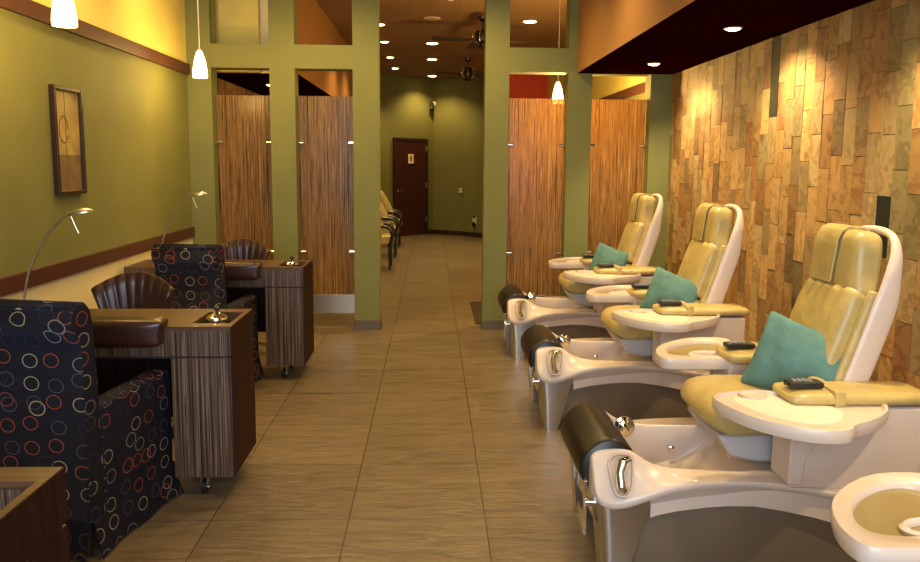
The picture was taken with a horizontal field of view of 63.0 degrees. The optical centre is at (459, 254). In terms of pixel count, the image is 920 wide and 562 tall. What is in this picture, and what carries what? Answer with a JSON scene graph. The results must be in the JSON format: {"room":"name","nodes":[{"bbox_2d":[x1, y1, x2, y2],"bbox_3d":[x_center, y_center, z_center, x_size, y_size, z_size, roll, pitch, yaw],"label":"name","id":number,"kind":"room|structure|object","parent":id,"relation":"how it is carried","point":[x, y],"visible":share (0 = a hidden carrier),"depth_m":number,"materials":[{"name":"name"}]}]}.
{"room":"salon","nodes":[
{"label":"salon","id":0,"kind":"room"},
{"bbox_2d":[0,0,192,308],"bbox_3d":[-2.402,-0.440,2.534,0.120,3.420,9.310,0,7,-2],"label":"wall","id":1,"kind":"structure","parent":0,"point":[136,119],"depth_m":5.03,"materials":[{"name":"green paint"}]},
{"bbox_2d":[48,84,86,195],"bbox_3d":[-2.402,-0.696,4.610,0.034,0.652,0.356,0,7,-2],"label":"wall picture","id":2,"kind":"object","parent":1,"relation":"attached to","point":[65,103],"visible":1,"depth_m":4.60,"materials":[{"name":"brown metal"}]},
{"bbox_2d":[56,89,81,190],"bbox_3d":[-2.410,-0.696,4.610,0.018,0.604,0.312,0,7,-2],"label":"print","id":3,"kind":"object","parent":2,"relation":"attached to","point":[68,101],"depth_m":4.62,"materials":[{"name":"brown paper"}]},
{"bbox_2d":[0,0,189,74],"bbox_3d":[-2.318,-1.140,2.354,0.030,0.095,9.116,0,7,-2],"label":"trim","id":4,"kind":"structure","parent":1,"relation":"attached to","point":[30,9],"depth_m":5.00,"materials":[{"name":"brown paint"}]},
{"bbox_2d":[0,227,194,296],"bbox_3d":[-2.334,0.337,2.534,0.022,0.093,9.116,0,7,-2],"label":"trim","id":5,"kind":"structure","parent":1,"relation":"attached to","point":[13,283],"depth_m":4.80,"materials":[{"name":"brown paint"}]},
{"bbox_2d":[215,0,260,72],"bbox_3d":[-2.228,-2.253,7.254,0.568,0.962,0.100,0,7,-2],"label":"wall","id":6,"kind":"structure","parent":0,"point":[236,21],"depth_m":7.21,"materials":[{"name":"yellow paint"}]},
{"bbox_2d":[217,78,268,229],"bbox_3d":[-2.669,-0.860,9.928,0.135,2.458,4.900,0,7,-2],"label":"stone wall","id":7,"kind":"structure","parent":0,"point":[223,87],"depth_m":8.35,"materials":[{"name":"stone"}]},
{"bbox_2d":[217,0,352,113],"bbox_3d":[-2.208,-2.768,11.476,0.918,0.962,8.400,0,7,-2],"label":"ceiling","id":8,"kind":"structure","parent":0,"point":[314,27],"depth_m":8.53,"materials":[{"name":"orange paint"}]},
{"bbox_2d":[70,234,595,561],"bbox_3d":[-0.296,0.691,7.937,4.900,0.100,19.600,0,7,-2],"label":"floor","id":9,"kind":"structure","parent":0,"point":[420,437],"depth_m":4.08,"materials":[{"name":"tile"}]},
{"bbox_2d":[0,467,69,561],"bbox_3d":[-1.617,0.951,1.643,1.277,0.886,0.514,0,7,-2],"label":"table","id":10,"kind":"object","parent":9,"relation":"on","point":[33,500],"visible":1,"depth_m":1.78,"materials":[{"name":"brown wood"}]},
{"bbox_2d":[0,299,183,561],"bbox_3d":[-1.662,0.665,3.294,0.581,1.055,0.731,2,7,9],"label":"armchair","id":11,"kind":"object","parent":9,"relation":"on","point":[114,447],"visible":0.95,"depth_m":3.00,"materials":[{"name":"fabric"}]},
{"bbox_2d":[91,272,173,436],"bbox_3d":[-1.895,0.600,4.252,0.500,0.948,0.528,0,7,-2],"label":"chair","id":12,"kind":"object","parent":9,"relation":"on","point":[130,290],"visible":0.19,"depth_m":4.38,"materials":[{"name":"brown leather"}]},
{"bbox_2d":[89,309,255,492],"bbox_3d":[-1.706,0.704,3.666,1.277,0.886,0.514,0,7,-2],"label":"table","id":13,"kind":"object","parent":9,"relation":"on","point":[210,366],"visible":0.52,"depth_m":3.52,"materials":[{"name":"brown wood"}]},
{"bbox_2d":[23,208,93,299],"bbox_3d":[-1.985,0.035,3.661,0.417,0.530,0.112,0,7,-2],"label":"desk lamp","id":14,"kind":"object","parent":13,"relation":"on","point":[79,210],"visible":0.68,"depth_m":3.64,"materials":[{"name":"silver metal"}]},
{"bbox_2d":[206,306,227,322],"bbox_3d":[-1.185,0.318,3.665,0.106,0.140,0.106,0,7,-2],"label":"jar","id":15,"kind":"object","parent":13,"relation":"on","point":[215,317],"visible":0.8,"depth_m":3.63,"materials":[{"name":"silver glass"}]},
{"bbox_2d":[151,243,264,380],"bbox_3d":[-1.739,0.424,5.223,0.534,1.065,0.731,1,7,6],"label":"armchair","id":16,"kind":"object","parent":9,"relation":"on","point":[196,273],"visible":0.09,"depth_m":4.88,"materials":[{"name":"fabric"}]},
{"bbox_2d":[124,259,313,377],"bbox_3d":[-1.778,0.464,5.620,1.277,0.886,0.514,0,7,-2],"label":"table","id":17,"kind":"object","parent":9,"relation":"on","point":[284,294],"visible":0.55,"depth_m":5.47,"materials":[{"name":"brown wood"}]},
{"bbox_2d":[162,192,206,242],"bbox_3d":[-2.103,-0.208,5.644,0.417,0.530,0.112,0,7,-2],"label":"desk lamp","id":18,"kind":"object","parent":17,"relation":"on","point":[196,193],"visible":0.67,"depth_m":5.62,"materials":[{"name":"silver metal"}]},
{"bbox_2d":[285,256,298,265],"bbox_3d":[-1.257,0.079,5.619,0.106,0.140,0.106,0,7,-2],"label":"jar","id":19,"kind":"object","parent":17,"relation":"on","point":[291,262],"visible":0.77,"depth_m":5.59,"materials":[{"name":"silver glass"}]},
{"bbox_2d":[222,239,269,345],"bbox_3d":[-1.812,0.367,6.162,0.500,0.948,0.528,0,7,-6],"label":"chair","id":20,"kind":"object","parent":9,"relation":"on","point":[238,249],"visible":0.09,"depth_m":6.29,"materials":[{"name":"brown leather"}]},
{"bbox_2d":[381,220,395,269],"bbox_3d":[-1.243,-0.320,11.357,0.511,1.065,0.562,0,7,-2],"label":"chair","id":21,"kind":"object","parent":9,"relation":"on","point":[387,239],"visible":0.43,"depth_m":11.17,"materials":[{"name":"beige leather"}]},
{"bbox_2d":[381,202,399,256],"bbox_3d":[-1.299,-0.508,12.895,0.511,1.065,0.562,0,7,-2],"label":"chair","id":22,"kind":"object","parent":9,"relation":"on","point":[385,217],"visible":0.38,"depth_m":12.69,"materials":[{"name":"beige leather"}]},
{"bbox_2d":[380,190,402,246],"bbox_3d":[-1.356,-0.696,14.432,0.511,1.065,0.562,0,7,-2],"label":"chair","id":23,"kind":"object","parent":9,"relation":"on","point":[384,200],"visible":0.44,"depth_m":14.21,"materials":[{"name":"beige leather"}]},
{"bbox_2d":[470,301,480,323],"bbox_3d":[0.567,0.620,8.111,0.860,0.012,1.180,0,7,-2],"label":"floor mat","id":24,"kind":"object","parent":9,"relation":"on","point":[475,305],"visible":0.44,"depth_m":8.20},
{"bbox_2d":[498,193,662,359],"bbox_3d":[1.016,0.152,6.427,1.341,1.355,1.361,0,7,-2],"label":"chair","id":25,"kind":"object","parent":9,"relation":"on","point":[572,315],"visible":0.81,"depth_m":6.20,"materials":[{"name":"plastic"}]},
{"bbox_2d":[503,291,600,324],"bbox_3d":[1.006,0.503,6.503,1.262,0.344,1.035,0,7,-2],"label":"basin","id":26,"kind":"object","parent":25,"relation":"in","point":[522,308],"depth_m":6.18,"materials":[{"name":"plastic"}]},
{"bbox_2d":[548,257,585,268],"bbox_3d":[1.016,0.075,6.887,0.458,0.058,0.430,0,7,-2],"label":"tray","id":27,"kind":"object","parent":25,"relation":"on","point":[567,262],"depth_m":6.68,"materials":[{"name":"plastic"}]},
{"bbox_2d":[558,270,593,293],"bbox_3d":[1.105,0.233,6.456,0.500,0.173,0.460,0,7,-2],"label":"seat cushion","id":28,"kind":"object","parent":25,"relation":"on","point":[570,287],"depth_m":6.24,"materials":[{"name":"beige leather"}]},
{"bbox_2d":[582,254,593,257],"bbox_3d":[1.161,0.014,6.713,0.130,0.028,0.062,0,7,-2],"label":"remote control","id":29,"kind":"object","parent":25,"relation":"on","point":[585,255],"visible":0.7,"depth_m":6.68,"materials":[{"name":"black plastic"}]},
{"bbox_2d":[563,270,641,311],"bbox_3d":[1.147,0.315,5.999,0.626,0.321,0.464,0,7,-2],"label":"tray","id":30,"kind":"object","parent":25,"relation":"on","point":[581,281],"depth_m":6.03,"materials":[{"name":"plastic"}]},
{"bbox_2d":[597,263,613,266],"bbox_3d":[1.183,0.088,6.113,0.130,0.028,0.062,0,7,-2],"label":"remote control","id":31,"kind":"object","parent":25,"relation":"on","point":[600,264],"visible":1,"depth_m":6.08,"materials":[{"name":"black plastic"}]},
{"bbox_2d":[588,242,628,269],"bbox_3d":[1.264,0.074,6.367,0.368,0.335,0.172,5,8,33],"label":"throw pillow","id":32,"kind":"object","parent":25,"relation":"on","point":[606,254],"visible":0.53,"depth_m":6.32,"materials":[{"name":"teal fabric"}]},
{"bbox_2d":[617,220,645,262],"bbox_3d":[1.484,-0.114,6.427,0.212,0.359,0.400,0,7,-2],"label":"cushion","id":33,"kind":"object","parent":25,"relation":"on","point":[633,237],"depth_m":6.24,"materials":[{"name":"beige leather"}]},
{"bbox_2d":[521,203,749,429],"bbox_3d":[1.076,0.352,4.800,1.321,1.355,1.361,0,7,-2],"label":"chair","id":34,"kind":"object","parent":9,"relation":"on","point":[620,374],"visible":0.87,"depth_m":4.58,"materials":[{"name":"plastic"}]},
{"bbox_2d":[586,285,636,302],"bbox_3d":[1.085,0.275,5.260,0.458,0.058,0.430,0,7,-2],"label":"tray","id":35,"kind":"object","parent":34,"relation":"on","point":[613,293],"depth_m":5.06,"materials":[{"name":"plastic"}]},
{"bbox_2d":[527,331,709,382],"bbox_3d":[1.076,0.702,4.876,1.262,0.344,1.035,0,7,-2],"label":"basin","id":36,"kind":"object","parent":34,"relation":"in","point":[564,360],"depth_m":4.55,"materials":[{"name":"plastic"}]},
{"bbox_2d":[601,305,652,339],"bbox_3d":[1.175,0.432,4.829,0.500,0.173,0.460,0,7,-2],"label":"seat cushion","id":37,"kind":"object","parent":34,"relation":"on","point":[618,331],"depth_m":4.64,"materials":[{"name":"beige leather"}]},
{"bbox_2d":[631,284,649,288],"bbox_3d":[1.231,0.213,5.087,0.130,0.028,0.062,0,7,-2],"label":"remote control","id":38,"kind":"object","parent":34,"relation":"on","point":[635,286],"visible":0.77,"depth_m":5.06,"materials":[{"name":"black plastic"}]},
{"bbox_2d":[612,308,720,363],"bbox_3d":[1.217,0.514,4.373,0.626,0.321,0.464,0,7,-2],"label":"tray","id":39,"kind":"object","parent":34,"relation":"on","point":[662,325],"depth_m":4.41,"materials":[{"name":"plastic"}]},
{"bbox_2d":[640,267,697,308],"bbox_3d":[1.334,0.266,4.739,0.387,0.352,0.181,5,8,33],"label":"throw pillow","id":40,"kind":"object","parent":34,"relation":"on","point":[664,285],"visible":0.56,"depth_m":4.70,"materials":[{"name":"teal fabric"}]},
{"bbox_2d":[658,300,681,305],"bbox_3d":[1.253,0.287,4.487,0.130,0.028,0.062,0,7,-2],"label":"remote control","id":41,"kind":"object","parent":34,"relation":"on","point":[660,302],"visible":1,"depth_m":4.46,"materials":[{"name":"black plastic"}]},
{"bbox_2d":[677,239,719,297],"bbox_3d":[1.534,0.085,4.800,0.212,0.359,0.400,0,7,-2],"label":"cushion","id":42,"kind":"object","parent":34,"relation":"on","point":[700,264],"depth_m":4.62,"materials":[{"name":"beige leather"}]},
{"bbox_2d":[561,223,919,561],"bbox_3d":[1.113,0.552,3.163,1.296,1.355,1.361,0,7,-2],"label":"chair","id":43,"kind":"object","parent":9,"relation":"on","point":[754,474],"visible":0.82,"depth_m":2.94,"materials":[{"name":"plastic"}]},
{"bbox_2d":[655,337,731,369],"bbox_3d":[1.135,0.475,3.623,0.458,0.058,0.430,0,7,-2],"label":"tray","id":44,"kind":"object","parent":43,"relation":"on","point":[696,353],"depth_m":3.47,"materials":[{"name":"plastic"}]},
{"bbox_2d":[570,411,840,508],"bbox_3d":[1.126,0.903,3.239,1.262,0.344,1.035,0,7,-2],"label":"basin","id":45,"kind":"object","parent":43,"relation":"in","point":[659,463],"depth_m":2.92,"materials":[{"name":"plastic"}]},
{"bbox_2d":[709,370,717,374],"bbox_3d":[1.266,0.628,3.586,0.158,0.245,0.060,0,7,-2],"label":"tray","id":46,"kind":"object","parent":43,"relation":"on","point":[712,372],"depth_m":3.55,"materials":[{"name":"plastic"}]},
{"bbox_2d":[680,375,771,435],"bbox_3d":[1.225,0.633,3.192,0.500,0.173,0.460,0,7,-2],"label":"seat cushion","id":47,"kind":"object","parent":43,"relation":"on","point":[698,392],"depth_m":3.13,"materials":[{"name":"beige leather"}]},
{"bbox_2d":[723,341,754,348],"bbox_3d":[1.281,0.414,3.450,0.130,0.028,0.062,0,7,-2],"label":"remote control","id":48,"kind":"object","parent":43,"relation":"on","point":[728,344],"visible":1,"depth_m":3.42,"materials":[{"name":"black plastic"}]},
{"bbox_2d":[741,311,841,390],"bbox_3d":[1.399,0.454,3.101,0.439,0.400,0.206,5,8,33],"label":"throw pillow","id":49,"kind":"object","parent":43,"relation":"on","point":[786,348],"visible":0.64,"depth_m":3.07,"materials":[{"name":"teal fabric"}]},
{"bbox_2d":[712,390,888,484],"bbox_3d":[1.267,0.714,2.736,0.626,0.321,0.464,0,7,-2],"label":"tray","id":50,"kind":"object","parent":43,"relation":"on","point":[816,441],"depth_m":2.81,"materials":[{"name":"plastic"}]},
{"bbox_2d":[784,378,823,387],"bbox_3d":[1.303,0.487,2.850,0.130,0.028,0.062,0,7,-2],"label":"remote control","id":51,"kind":"object","parent":43,"relation":"on","point":[791,383],"visible":1,"depth_m":2.82,"materials":[{"name":"black plastic"}]},
{"bbox_2d":[789,277,865,364],"bbox_3d":[1.539,0.285,3.161,0.212,0.359,0.400,0,7,-2],"label":"cushion","id":52,"kind":"object","parent":43,"relation":"on","point":[835,307],"depth_m":3.01,"materials":[{"name":"beige leather"}]},
{"bbox_2d":[830,472,919,561],"bbox_3d":[1.125,0.756,1.489,1.296,1.355,1.361,0,7,-2],"label":"chair","id":53,"kind":"object","parent":9,"relation":"on","point":[875,517],"visible":1,"depth_m":1.91,"materials":[{"name":"plastic"}]},
{"bbox_2d":[324,120,348,238],"bbox_3d":[-2.382,-1.979,15.145,0.848,3.420,0.100,0,7,-2],"label":"wall","id":54,"kind":"structure","parent":0,"point":[346,120],"depth_m":15.15,"materials":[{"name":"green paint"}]},
{"bbox_2d":[380,73,387,198],"bbox_3d":[-1.775,-2.014,15.470,0.100,3.420,0.802,5,8,33],"label":"wall","id":55,"kind":"structure","parent":0,"point":[383,76],"depth_m":15.61,"materials":[{"name":"green paint"}]},
{"bbox_2d":[388,74,433,229],"bbox_3d":[-1.091,-2.111,16.305,0.100,3.420,1.358,7,9,42],"label":"wall","id":56,"kind":"structure","parent":0,"point":[409,98],"depth_m":16.14,"materials":[{"name":"green paint"}]},
{"bbox_2d":[393,137,427,237],"bbox_3d":[-1.050,-1.454,16.290,0.096,2.120,1.020,7,9,42],"label":"door","id":57,"kind":"structure","parent":56,"relation":"in","point":[410,155],"depth_m":16.30,"materials":[{"name":"brown wood"}]},
{"bbox_2d":[429,101,435,110],"bbox_3d":[-0.609,-3.265,16.525,0.111,0.214,0.232,3,7,19],"label":"security camera","id":58,"kind":"object","parent":56,"relation":"attached to","point":[432,104],"visible":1,"depth_m":16.48,"materials":[{"name":"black plastic"}]},
{"bbox_2d":[184,0,672,319],"bbox_3d":[-0.260,-0.985,7.139,4.500,3.420,0.190,0,7,-2],"label":"wall partition","id":59,"kind":"structure","parent":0,"point":[283,56],"depth_m":7.02,"materials":[{"name":"green paint"}]},
{"bbox_2d":[216,95,273,259],"bbox_3d":[-2.031,-0.460,7.150,0.528,2.077,0.052,0,7,-2],"label":"panel","id":60,"kind":"object","parent":59,"relation":"attached to","point":[249,139],"visible":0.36,"depth_m":7.12,"materials":[{"name":"brown wood"}]},
{"bbox_2d":[298,96,354,312],"bbox_3d":[-1.270,-0.457,7.178,0.530,2.077,0.052,0,7,-2],"label":"panel","id":61,"kind":"object","parent":59,"relation":"attached to","point":[320,127],"visible":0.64,"depth_m":7.18,"materials":[{"name":"brown wood"}]},
{"bbox_2d":[354,316,381,329],"bbox_3d":[-0.894,0.663,7.318,0.254,0.095,0.214,0,7,-2],"label":"baseboard","id":62,"kind":"structure","parent":59,"relation":"attached to","point":[358,324],"depth_m":7.21,"materials":[{"name":"grey tile"}]},
{"bbox_2d":[480,316,503,329],"bbox_3d":[0.325,0.667,7.363,0.239,0.095,0.214,0,7,-2],"label":"baseboard","id":63,"kind":"structure","parent":59,"relation":"attached to","point":[485,324],"depth_m":7.26,"materials":[{"name":"grey tile"}]},
{"bbox_2d":[506,98,564,296],"bbox_3d":[0.721,-0.450,7.252,0.552,2.077,0.052,0,7,-2],"label":"panel","id":64,"kind":"object","parent":59,"relation":"attached to","point":[524,209],"visible":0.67,"depth_m":7.25,"materials":[{"name":"brown wood"}]},
{"bbox_2d":[587,99,645,254],"bbox_3d":[1.499,-0.448,7.281,0.553,2.077,0.052,0,7,-2],"label":"panel","id":65,"kind":"object","parent":59,"relation":"attached to","point":[615,146],"visible":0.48,"depth_m":7.24,"materials":[{"name":"brown wood"}]},
{"bbox_2d":[316,0,566,78],"bbox_3d":[-0.268,-2.803,7.510,4.900,0.100,19.600,0,7,-2],"label":"ceiling","id":66,"kind":"structure","parent":0,"point":[407,31],"depth_m":10.29,"materials":[{"name":"brown paint"}]},
{"bbox_2d":[51,0,77,27],"bbox_3d":[-1.953,-1.709,3.651,0.116,1.163,0.116,0,7,-2],"label":"pendant lamp","id":67,"kind":"object","parent":66,"relation":"hanging from","point":[63,13],"visible":1,"depth_m":3.67,"materials":[{"name":"white glass"}]},
{"bbox_2d":[193,0,207,77],"bbox_3d":[-2.104,-2.007,6.028,0.116,1.150,0.116,0,7,-2],"label":"pendant lamp","id":68,"kind":"object","parent":66,"relation":"hanging from","point":[199,67],"visible":1,"depth_m":6.05,"materials":[{"name":"white glass"}]},
{"bbox_2d":[425,42,438,44],"bbox_3d":[-0.427,-3.232,11.515,0.218,0.022,0.218,0,7,-2],"label":"recessed light","id":69,"kind":"object","parent":66,"relation":"in","point":[430,43],"visible":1,"depth_m":11.46,"materials":[{"name":"white plastic"}]},
{"bbox_2d":[424,16,440,19],"bbox_3d":[-0.354,-2.989,9.531,0.218,0.022,0.218,0,7,-2],"label":"recessed light","id":70,"kind":"object","parent":66,"relation":"in","point":[429,17],"visible":1,"depth_m":9.48,"materials":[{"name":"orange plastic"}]},
{"bbox_2d":[435,58,483,81],"bbox_3d":[0.140,-3.245,13.218,0.989,0.400,0.989,2,7,10],"label":"ceiling fan","id":71,"kind":"object","parent":66,"relation":"hanging from","point":[467,72],"visible":0.93,"depth_m":13.16,"materials":[{"name":"brown metal"}]},
{"bbox_2d":[431,16,532,49],"bbox_3d":[0.288,-2.785,9.459,0.990,0.400,0.990,5,8,32],"label":"ceiling fan","id":72,"kind":"object","parent":66,"relation":"hanging from","point":[479,35],"visible":0.65,"depth_m":9.40,"materials":[{"name":"brown metal"}]},
{"bbox_2d":[522,19,537,22],"bbox_3d":[0.901,-2.997,9.677,0.218,0.022,0.218,0,7,-2],"label":"recessed light","id":73,"kind":"object","parent":66,"relation":"in","point":[528,20],"visible":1,"depth_m":9.62,"materials":[{"name":"white glass"}]},
{"bbox_2d":[552,7,562,102],"bbox_3d":[1.032,-2.185,7.835,0.116,1.185,0.116,0,7,-2],"label":"pendant lamp","id":74,"kind":"object","parent":66,"relation":"hanging from","point":[557,94],"visible":0.8,"depth_m":7.86,"materials":[{"name":"white glass"}]},
{"bbox_2d":[433,78,463,230],"bbox_3d":[-0.234,-2.142,16.618,0.782,3.420,0.100,5,8,30],"label":"wall","id":75,"kind":"structure","parent":0,"point":[448,112],"depth_m":16.57,"materials":[{"name":"green paint"}]},
{"bbox_2d":[433,230,462,235],"bbox_3d":[-0.276,-0.488,16.770,0.782,0.100,0.015,5,8,30],"label":"baseboard","id":76,"kind":"structure","parent":75,"relation":"attached to","point":[441,232],"depth_m":16.76,"materials":[{"name":"brown wood"}]},
{"bbox_2d":[463,77,483,232],"bbox_3d":[0.341,-2.086,16.200,0.629,3.420,0.100,7,10,43],"label":"wall","id":77,"kind":"structure","parent":0,"point":[474,89],"depth_m":16.17,"materials":[{"name":"green paint"}]},
{"bbox_2d":[463,231,481,237],"bbox_3d":[0.288,-0.434,16.360,0.629,0.100,0.015,7,10,43],"label":"baseboard","id":78,"kind":"structure","parent":77,"relation":"attached to","point":[469,234],"depth_m":16.36,"materials":[{"name":"brown wood"}]},
{"bbox_2d":[472,216,475,226],"bbox_3d":[0.320,-0.716,16.272,0.088,0.220,0.049,7,10,43],"label":"wall outlet","id":79,"kind":"object","parent":77,"relation":"attached to","point":[474,217],"visible":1,"depth_m":16.25,"materials":[{"name":"white plastic"}]},
{"bbox_2d":[507,74,546,234],"bbox_3d":[1.106,-1.932,14.987,1.192,3.420,0.120,0,7,-2],"label":"wall","id":80,"kind":"structure","parent":0,"point":[534,86],"depth_m":14.77,"materials":[{"name":"paint"}]},
{"bbox_2d":[577,0,874,73],"bbox_3d":[1.714,-1.625,2.453,0.907,0.982,9.136,0,7,-2],"label":"ceiling","id":81,"kind":"structure","parent":0,"point":[615,36],"depth_m":5.02,"materials":[{"name":"black paint"}]},
{"bbox_2d":[647,62,660,65],"bbox_3d":[1.614,-1.584,6.257,0.115,0.022,0.115,0,7,-2],"label":"recessed light","id":82,"kind":"object","parent":81,"relation":"in","point":[649,63],"visible":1,"depth_m":6.22,"materials":[{"name":"white plastic"}]},
{"bbox_2d":[723,26,742,30],"bbox_3d":[1.675,-1.383,4.610,0.115,0.022,0.115,0,7,-2],"label":"recessed light","id":83,"kind":"object","parent":81,"relation":"in","point":[728,28],"visible":1,"depth_m":4.58,"materials":[{"name":"white plastic"}]},
{"bbox_2d":[547,0,919,388],"bbox_3d":[1.996,-1.151,8.653,0.135,3.420,15.500,0,7,-2],"label":"wall","id":84,"kind":"structure","parent":0,"point":[807,128],"depth_m":4.57,"materials":[{"name":"wood"}]},
{"bbox_2d":[596,82,644,100],"bbox_3d":[1.837,-2.145,11.003,0.030,0.100,7.584,0,7,-2],"label":"trim","id":85,"kind":"structure","parent":84,"relation":"attached to","point":[637,89],"depth_m":8.53,"materials":[{"name":"brown paint"}]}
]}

